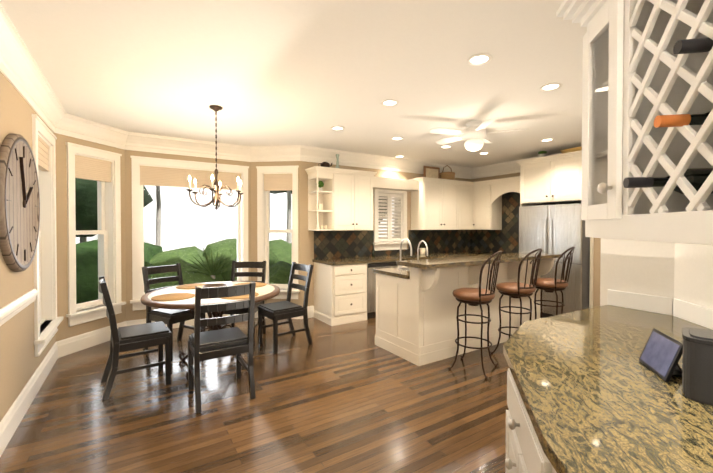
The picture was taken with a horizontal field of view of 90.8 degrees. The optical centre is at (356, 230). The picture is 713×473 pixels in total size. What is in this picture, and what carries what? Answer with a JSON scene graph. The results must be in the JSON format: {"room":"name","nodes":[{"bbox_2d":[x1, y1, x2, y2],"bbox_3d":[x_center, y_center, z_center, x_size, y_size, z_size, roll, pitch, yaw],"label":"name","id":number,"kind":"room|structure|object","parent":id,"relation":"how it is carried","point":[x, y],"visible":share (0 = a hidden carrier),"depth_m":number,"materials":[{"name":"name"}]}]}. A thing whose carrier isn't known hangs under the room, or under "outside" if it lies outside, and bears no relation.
{"room":"kitchen","nodes":[
{"label":"kitchen","id":0,"kind":"room"},
{"bbox_2d":[0,71,55,421],"bbox_3d":[-1.520,0.065,0.799,0.250,2.810,6.950,0,1,-32],"label":"wall","id":1,"kind":"structure","parent":0,"point":[20,362],"depth_m":2.56,"materials":[{"name":"beige paint"}]},
{"bbox_2d":[0,289,37,325],"bbox_3d":[-1.215,0.573,0.584,0.030,0.100,5.750,0,1,-32],"label":"trim","id":2,"kind":"structure","parent":1,"relation":"attached to","point":[13,308],"depth_m":2.51,"materials":[{"name":"white wood"}]},
{"bbox_2d":[0,134,39,271],"bbox_3d":[-2.475,-0.201,2.600,0.056,1.000,1.000,0,1,-32],"label":"clock","id":3,"kind":"object","parent":1,"relation":"attached to","point":[19,208],"visible":1,"depth_m":2.49,"materials":[{"name":"wood"}]},
{"bbox_2d":[0,306,313,456],"bbox_3d":[-0.320,1.315,2.075,3.125,0.180,7.300,0,1,-32],"label":"baseboard","id":4,"kind":"structure","parent":1,"relation":"attached to","point":[11,420],"depth_m":3.47,"materials":[{"name":"white wood"}]},
{"bbox_2d":[0,3,561,178],"bbox_3d":[1.247,-1.159,3.034,6.830,0.215,7.300,0,1,-32],"label":"crown molding","id":5,"kind":"structure","parent":1,"relation":"attached to","point":[21,71],"depth_m":4.76,"materials":[{"name":"white wood"}]},
{"bbox_2d":[53,133,125,340],"bbox_3d":[-3.284,0.024,4.257,0.250,2.810,0.870,0,1,14],"label":"wall","id":6,"kind":"structure","parent":0,"point":[65,331],"depth_m":3.92,"materials":[{"name":"beige paint"}]},
{"bbox_2d":[125,150,250,320],"bbox_3d":[-2.426,0.013,5.194,1.650,2.810,0.250,0,1,-32],"label":"wall","id":7,"kind":"structure","parent":0,"point":[131,314],"depth_m":4.69,"materials":[{"name":"beige paint"}]},
{"bbox_2d":[76,185,393,250],"bbox_3d":[-2.779,-1.769,4.093,28.000,6.700,16.200,0,1,-32],"label":"sky","id":8,"kind":"structure","parent":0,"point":[212,223],"depth_m":11.44,"materials":[{"name":"white"}]},
{"bbox_2d":[0,316,544,472],"bbox_3d":[1.241,1.423,3.073,7.330,0.060,7.820,0,1,-32],"label":"floor","id":9,"kind":"structure","parent":0,"point":[348,398],"depth_m":2.69,"materials":[{"name":"brown wood"}]},
{"bbox_2d":[98,276,171,399],"bbox_3d":[-2.025,0.907,3.212,0.530,0.979,0.458,-1,1,-37],"label":"chair","id":10,"kind":"object","parent":9,"relation":"on","point":[135,337],"visible":1,"depth_m":3.11,"materials":[{"name":"black wood"}]},
{"bbox_2d":[142,263,204,358],"bbox_3d":[-2.126,0.896,4.105,0.530,0.979,0.458,0,1,30],"label":"chair","id":11,"kind":"object","parent":9,"relation":"on","point":[169,317],"visible":0.65,"depth_m":4.01,"materials":[{"name":"black wood"}]},
{"bbox_2d":[141,281,279,379],"bbox_3d":[-1.475,1.006,3.671,1.328,0.763,1.328,0,1,-32],"label":"dining table","id":12,"kind":"object","parent":9,"relation":"on","point":[267,291],"visible":0.31,"depth_m":3.46,"materials":[{"name":"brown wood"}]},
{"bbox_2d":[151,293,194,300],"bbox_3d":[-1.732,0.625,3.334,0.378,0.006,0.378,0,1,13],"label":"placemat","id":13,"kind":"object","parent":12,"relation":"on","point":[172,296],"depth_m":3.31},
{"bbox_2d":[176,283,201,288],"bbox_3d":[-1.808,0.618,3.924,0.378,0.006,0.378,0,1,13],"label":"placemat","id":14,"kind":"object","parent":12,"relation":"on","point":[187,286],"depth_m":3.89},
{"bbox_2d":[197,283,232,287],"bbox_3d":[-1.475,0.595,3.667,0.249,0.058,0.249,-1,1,-41],"label":"plate","id":15,"kind":"object","parent":12,"relation":"on","point":[204,285],"depth_m":3.76,"materials":[{"name":"white ceramic"}]},
{"bbox_2d":[221,292,258,298],"bbox_3d":[-1.142,0.624,3.410,0.378,0.006,0.378,0,1,13],"label":"placemat","id":16,"kind":"object","parent":12,"relation":"on","point":[256,294],"depth_m":3.28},
{"bbox_2d":[233,282,266,287],"bbox_3d":[-1.218,0.617,4.000,0.378,0.006,0.378,0,1,13],"label":"placemat","id":17,"kind":"object","parent":12,"relation":"on","point":[258,284],"depth_m":4.02,"materials":[{"name":"orange fabric"}]},
{"bbox_2d":[188,281,255,412],"bbox_3d":[-1.161,0.909,3.005,0.458,0.979,0.530,0,1,-32],"label":"chair","id":18,"kind":"object","parent":9,"relation":"on","point":[215,344],"visible":1,"depth_m":2.87,"materials":[{"name":"black wood"}]},
{"bbox_2d":[222,261,265,344],"bbox_3d":[-1.453,0.892,4.503,0.458,0.979,0.530,0,1,3],"label":"chair","id":19,"kind":"object","parent":9,"relation":"on","point":[235,265],"visible":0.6,"depth_m":4.69,"materials":[{"name":"black wood"}]},
{"bbox_2d":[257,262,313,353],"bbox_3d":[-0.864,0.894,4.275,0.530,0.979,0.458,-1,1,-39],"label":"chair","id":20,"kind":"object","parent":9,"relation":"on","point":[287,309],"visible":1,"depth_m":4.21,"materials":[{"name":"black wood"}]},
{"bbox_2d":[314,264,367,325],"bbox_3d":[-0.251,0.927,5.469,0.610,0.875,0.623,0,1,-32],"label":"base cabinet","id":21,"kind":"object","parent":9,"relation":"on","point":[340,290],"depth_m":5.22,"materials":[{"name":"white wood"}]},
{"bbox_2d":[312,252,475,263],"bbox_3d":[1.045,0.460,6.279,3.724,0.040,0.628,0,1,-32],"label":"countertop","id":22,"kind":"structure","parent":21,"relation":"on","point":[422,255],"depth_m":5.79,"materials":[{"name":"brown stone"}]},
{"bbox_2d":[476,252,518,255],"bbox_3d":[2.746,0.458,6.485,0.628,0.040,0.993,0,1,-32],"label":"countertop","id":23,"kind":"structure","parent":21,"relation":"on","point":[477,253],"depth_m":6.75,"materials":[{"name":"brown stone"}]},
{"bbox_2d":[368,260,399,317],"bbox_3d":[0.264,0.923,5.806,0.620,0.875,0.602,0,1,-32],"label":"dishwasher","id":24,"kind":"object","parent":9,"relation":"on","point":[391,263],"depth_m":5.45,"materials":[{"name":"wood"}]},
{"bbox_2d":[373,238,562,365],"bbox_3d":[1.388,0.733,4.388,2.410,1.290,1.060,0,1,-32],"label":"kitchen island","id":25,"kind":"object","parent":9,"relation":"on","point":[417,303],"visible":0.9,"depth_m":3.91,"materials":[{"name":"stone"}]},
{"bbox_2d":[448,251,501,378],"bbox_3d":[1.205,0.788,3.529,0.472,1.200,0.410,0,1,36],"label":"bar stool","id":26,"kind":"object","parent":9,"relation":"on","point":[474,296],"visible":0.98,"depth_m":3.43,"materials":[{"name":"brown metal"}]},
{"bbox_2d":[490,248,541,353],"bbox_3d":[1.792,0.783,3.897,0.410,1.200,0.472,-1,1,-40],"label":"bar stool","id":27,"kind":"object","parent":9,"relation":"on","point":[518,289],"visible":0.85,"depth_m":3.80,"materials":[{"name":"brown leather"}]},
{"bbox_2d":[505,385,542,472],"bbox_3d":[1.058,0.977,1.069,1.152,0.880,0.629,0,1,11],"label":"base cabinet","id":28,"kind":"object","parent":9,"relation":"on","point":[520,438],"depth_m":1.20,"materials":[{"name":"wood"}]},
{"bbox_2d":[503,305,712,472],"bbox_3d":[1.031,0.519,0.851,1.135,0.040,3.082,0,1,11],"label":"countertop","id":29,"kind":"structure","parent":28,"relation":"on","point":[580,380],"depth_m":1.06,"materials":[{"name":"beige stone"}]},
{"bbox_2d":[639,328,682,381],"bbox_3d":[1.079,0.429,1.227,0.085,0.130,0.190,0,1,18],"label":"tablet","id":30,"kind":"object","parent":29,"relation":"on","point":[661,354],"visible":0.9,"depth_m":1.21,"materials":[{"name":"black plastic"}]},
{"bbox_2d":[682,327,712,405],"bbox_3d":[1.068,0.402,1.042,0.152,0.188,0.152,1,1,42],"label":"speaker","id":31,"kind":"object","parent":29,"relation":"on","point":[697,372],"visible":1,"depth_m":1.02},
{"bbox_2d":[527,449,554,472],"bbox_3d":[0.947,0.984,0.476,1.152,0.880,0.578,0,1,11],"label":"base cabinet","id":32,"kind":"object","parent":9,"relation":"on","point":[538,463],"depth_m":0.92,"materials":[{"name":"wood"}]},
{"bbox_2d":[531,247,574,319],"bbox_3d":[2.358,0.779,4.243,0.472,1.200,0.410,1,1,44],"label":"bar stool","id":33,"kind":"object","parent":9,"relation":"on","point":[552,285],"visible":0.73,"depth_m":4.12,"materials":[{"name":"brown leather"}]},
{"bbox_2d":[519,203,589,316],"bbox_3d":[3.201,0.481,5.562,0.787,1.765,0.955,0,1,-32],"label":"fridge","id":34,"kind":"object","parent":9,"relation":"on","point":[557,229],"visible":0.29,"depth_m":5.22,"materials":[{"name":"silver metal"}]},
{"bbox_2d":[251,161,299,304],"bbox_3d":[-1.252,0.008,5.607,0.796,2.810,0.250,0,1,7],"label":"wall","id":35,"kind":"structure","parent":0,"point":[254,208],"depth_m":5.51,"materials":[{"name":"beige paint"}]},
{"bbox_2d":[0,0,586,167],"bbox_3d":[1.241,-1.327,3.041,7.330,0.120,7.820,0,1,-32],"label":"ceiling","id":36,"kind":"structure","parent":0,"point":[311,73],"depth_m":2.77,"materials":[{"name":"paint"}]},
{"bbox_2d":[186,105,242,209],"bbox_3d":[-1.445,-0.743,3.622,0.578,1.060,0.558,0,1,-32],"label":"chandelier","id":37,"kind":"object","parent":36,"relation":"hanging from","point":[215,188],"visible":1,"depth_m":3.61,"materials":[{"name":"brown metal"}]},
{"bbox_2d":[331,126,344,130],"bbox_3d":[-0.236,-1.276,4.379,0.175,0.008,0.175,0,1,34],"label":"recessed light","id":38,"kind":"object","parent":36,"relation":"in","point":[337,128],"depth_m":4.38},
{"bbox_2d":[381,100,398,105],"bbox_3d":[0.330,-1.266,3.483,0.175,0.008,0.175,0,1,19],"label":"recessed light","id":39,"kind":"object","parent":36,"relation":"in","point":[386,102],"depth_m":3.47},
{"bbox_2d":[391,137,403,139],"bbox_3d":[0.567,-1.282,4.886,0.175,0.008,0.175,0,1,34],"label":"recessed light","id":40,"kind":"object","parent":36,"relation":"in","point":[393,138],"depth_m":4.89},
{"bbox_2d":[430,118,526,150],"bbox_3d":[1.360,-1.113,4.185,1.085,0.335,1.055,0,1,-32],"label":"fan","id":41,"kind":"object","parent":36,"relation":"hanging from","point":[474,135],"visible":1,"depth_m":4.07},
{"bbox_2d":[467,54,491,65],"bbox_3d":[0.901,-1.255,2.578,0.175,0.008,0.175,0,1,19],"label":"recessed light","id":42,"kind":"object","parent":36,"relation":"in","point":[478,59],"depth_m":2.58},
{"bbox_2d":[540,138,553,141],"bbox_3d":[2.697,-1.284,4.978,0.175,0.008,0.175,0,1,19],"label":"recessed light","id":43,"kind":"object","parent":36,"relation":"in","point":[550,139],"depth_m":4.99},
{"bbox_2d":[540,83,561,90],"bbox_3d":[1.704,-1.261,3.086,0.175,0.008,0.175,0,1,19],"label":"recessed light","id":44,"kind":"object","parent":36,"relation":"in","point":[552,86],"depth_m":3.08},
{"bbox_2d":[300,161,470,306],"bbox_3d":[0.830,-0.004,6.658,4.180,2.810,0.250,0,1,-32],"label":"wall","id":45,"kind":"structure","parent":0,"point":[306,246],"depth_m":5.53,"materials":[{"name":"beige paint"}]},
{"bbox_2d":[321,170,356,229],"bbox_3d":[-0.262,-0.459,5.604,0.433,0.905,0.354,0,1,-32],"label":"upper cabinet","id":46,"kind":"object","parent":45,"relation":"attached to","point":[339,199],"depth_m":5.45,"materials":[{"name":"white wood"}]},
{"bbox_2d":[318,162,331,166],"bbox_3d":[-0.480,-1.017,5.458,0.159,0.120,0.192,0,1,19],"label":"bowl","id":47,"kind":"object","parent":46,"relation":"on","point":[324,164],"depth_m":5.40,"materials":[{"name":"black glass"}]},
{"bbox_2d":[335,154,339,167],"bbox_3d":[-0.301,-1.085,5.571,0.070,0.255,0.068,0,1,-32],"label":"vase","id":48,"kind":"object","parent":46,"relation":"on","point":[337,155],"depth_m":5.55,"materials":[{"name":"green glass"}]},
{"bbox_2d":[357,174,376,229],"bbox_3d":[0.006,-0.461,5.774,0.433,0.905,0.354,0,1,-32],"label":"upper cabinet","id":49,"kind":"object","parent":45,"relation":"attached to","point":[366,183],"depth_m":5.66,"materials":[{"name":"white wood"}]},
{"bbox_2d":[373,189,408,250],"bbox_3d":[0.570,-0.224,6.450,0.790,1.135,0.320,0,1,-32],"label":"window","id":50,"kind":"structure","parent":45,"relation":"in","point":[389,241],"depth_m":6.39,"materials":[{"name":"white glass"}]},
{"bbox_2d":[377,177,420,193],"bbox_3d":[0.621,-0.827,6.231,1.100,0.185,0.229,0,1,-32],"label":"valance","id":51,"kind":"object","parent":45,"relation":"attached to","point":[409,185],"depth_m":6.21,"materials":[{"name":"white wood"}]},
{"bbox_2d":[411,178,444,229],"bbox_3d":[1.338,-0.471,6.615,0.518,0.905,0.354,0,1,-32],"label":"upper cabinet","id":52,"kind":"object","parent":45,"relation":"attached to","point":[427,203],"depth_m":6.46,"materials":[{"name":"white wood"}]},
{"bbox_2d":[423,166,440,178],"bbox_3d":[1.435,-1.096,6.699,0.400,0.250,0.028,0,1,-32],"label":"picture frame","id":53,"kind":"object","parent":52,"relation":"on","point":[431,172],"depth_m":6.68,"materials":[{"name":"brown wood"}]},
{"bbox_2d":[441,165,454,179],"bbox_3d":[1.782,-1.132,6.897,0.300,0.317,0.295,0,1,-32],"label":"basket","id":54,"kind":"object","parent":52,"relation":"on","point":[444,175],"depth_m":6.78,"materials":[{"name":"brown wicker"}]},
{"bbox_2d":[445,182,456,229],"bbox_3d":[1.698,-0.474,6.842,0.566,0.905,0.354,0,1,-32],"label":"upper cabinet","id":55,"kind":"object","parent":45,"relation":"attached to","point":[450,187],"depth_m":6.70,"materials":[{"name":"white wood"}]},
{"bbox_2d":[457,182,472,229],"bbox_3d":[2.066,-0.476,7.049,0.508,0.905,0.397,0,1,-32],"label":"upper cabinet","id":56,"kind":"object","parent":45,"relation":"attached to","point":[464,189],"depth_m":6.91,"materials":[{"name":"white wood"}]},
{"bbox_2d":[471,172,575,204],"bbox_3d":[3.679,0.006,5.826,0.250,2.810,4.200,0,1,-32],"label":"wall","id":57,"kind":"structure","parent":0,"point":[496,177],"depth_m":7.00,"materials":[{"name":"beige paint"}]},
{"bbox_2d":[473,182,504,229],"bbox_3d":[2.576,-0.475,6.969,0.386,0.905,0.420,0,1,-32],"label":"upper cabinet","id":58,"kind":"object","parent":57,"relation":"attached to","point":[487,196],"depth_m":6.82,"materials":[{"name":"white wood"}]},
{"bbox_2d":[521,158,556,205],"bbox_3d":[3.155,-0.781,5.780,0.673,0.665,0.553,0,1,-32],"label":"upper cabinet","id":59,"kind":"object","parent":57,"relation":"attached to","point":[532,173],"depth_m":5.66,"materials":[{"name":"white wood"}]},
{"bbox_2d":[593,238,600,307],"bbox_3d":[3.674,0.038,5.160,0.469,2.660,0.140,0,1,-32],"label":"wall","id":60,"kind":"structure","parent":0,"point":[596,273],"depth_m":5.07,"materials":[{"name":"beige paint"}]},
{"bbox_2d":[545,154,581,203],"bbox_3d":[3.388,-0.777,5.410,0.673,0.665,0.554,0,1,-32],"label":"upper cabinet","id":61,"kind":"object","parent":60,"relation":"attached to","point":[563,175],"depth_m":5.25,"materials":[{"name":"white wood"}]},
{"bbox_2d":[538,146,581,156],"bbox_3d":[3.225,-1.371,5.584,0.251,0.426,0.733,0,1,-32],"label":"potted plant","id":62,"kind":"object","parent":61,"relation":"on","point":[542,153],"visible":0.21,"depth_m":5.60,"materials":[{"name":"green plant"}]},
{"bbox_2d":[600,238,712,308],"bbox_3d":[2.992,0.057,1.519,6.012,2.810,2.850,0,1,-32],"label":"wall block","id":63,"kind":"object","parent":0,"point":[682,271],"depth_m":2.08,"materials":[{"name":"white paint"}]},
{"bbox_2d":[576,0,619,238],"bbox_3d":[1.043,-0.418,1.232,0.352,0.866,0.296,0,1,11],"label":"upper cabinet","id":64,"kind":"object","parent":63,"relation":"attached to","point":[601,41],"depth_m":1.32,"materials":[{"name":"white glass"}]},
{"bbox_2d":[616,0,712,244],"bbox_3d":[0.978,-0.414,0.887,0.352,0.866,0.571,0,1,11],"label":"wine rack","id":65,"kind":"object","parent":63,"relation":"attached to","point":[647,120],"depth_m":1.03,"materials":[{"name":"white wood"}]},
{"label":"outside","id":66,"kind":"structure","parent":0,"visible":0},
{"bbox_3d":[-4.060,1.607,6.162,28.000,0.100,21.000,0,1,-32],"label":"ground","id":67,"kind":"structure","parent":66,"visible":0},
{"bbox_2d":[75,178,97,303],"label":"garden plants","id":68,"kind":"object","parent":67,"relation":"on","point":[85,191],"depth_m":5.88,"materials":[{"name":"green plant"}]},
{"bbox_2d":[143,185,236,291],"label":"garden plants","id":69,"kind":"object","parent":67,"relation":"on","point":[209,264],"depth_m":6.46,"materials":[{"name":"green plant"}]},
{"bbox_2d":[269,191,291,283],"label":"garden plants","id":70,"kind":"object","parent":67,"relation":"on","point":[277,274],"depth_m":7.72,"materials":[{"name":"green plant"}]}
]}

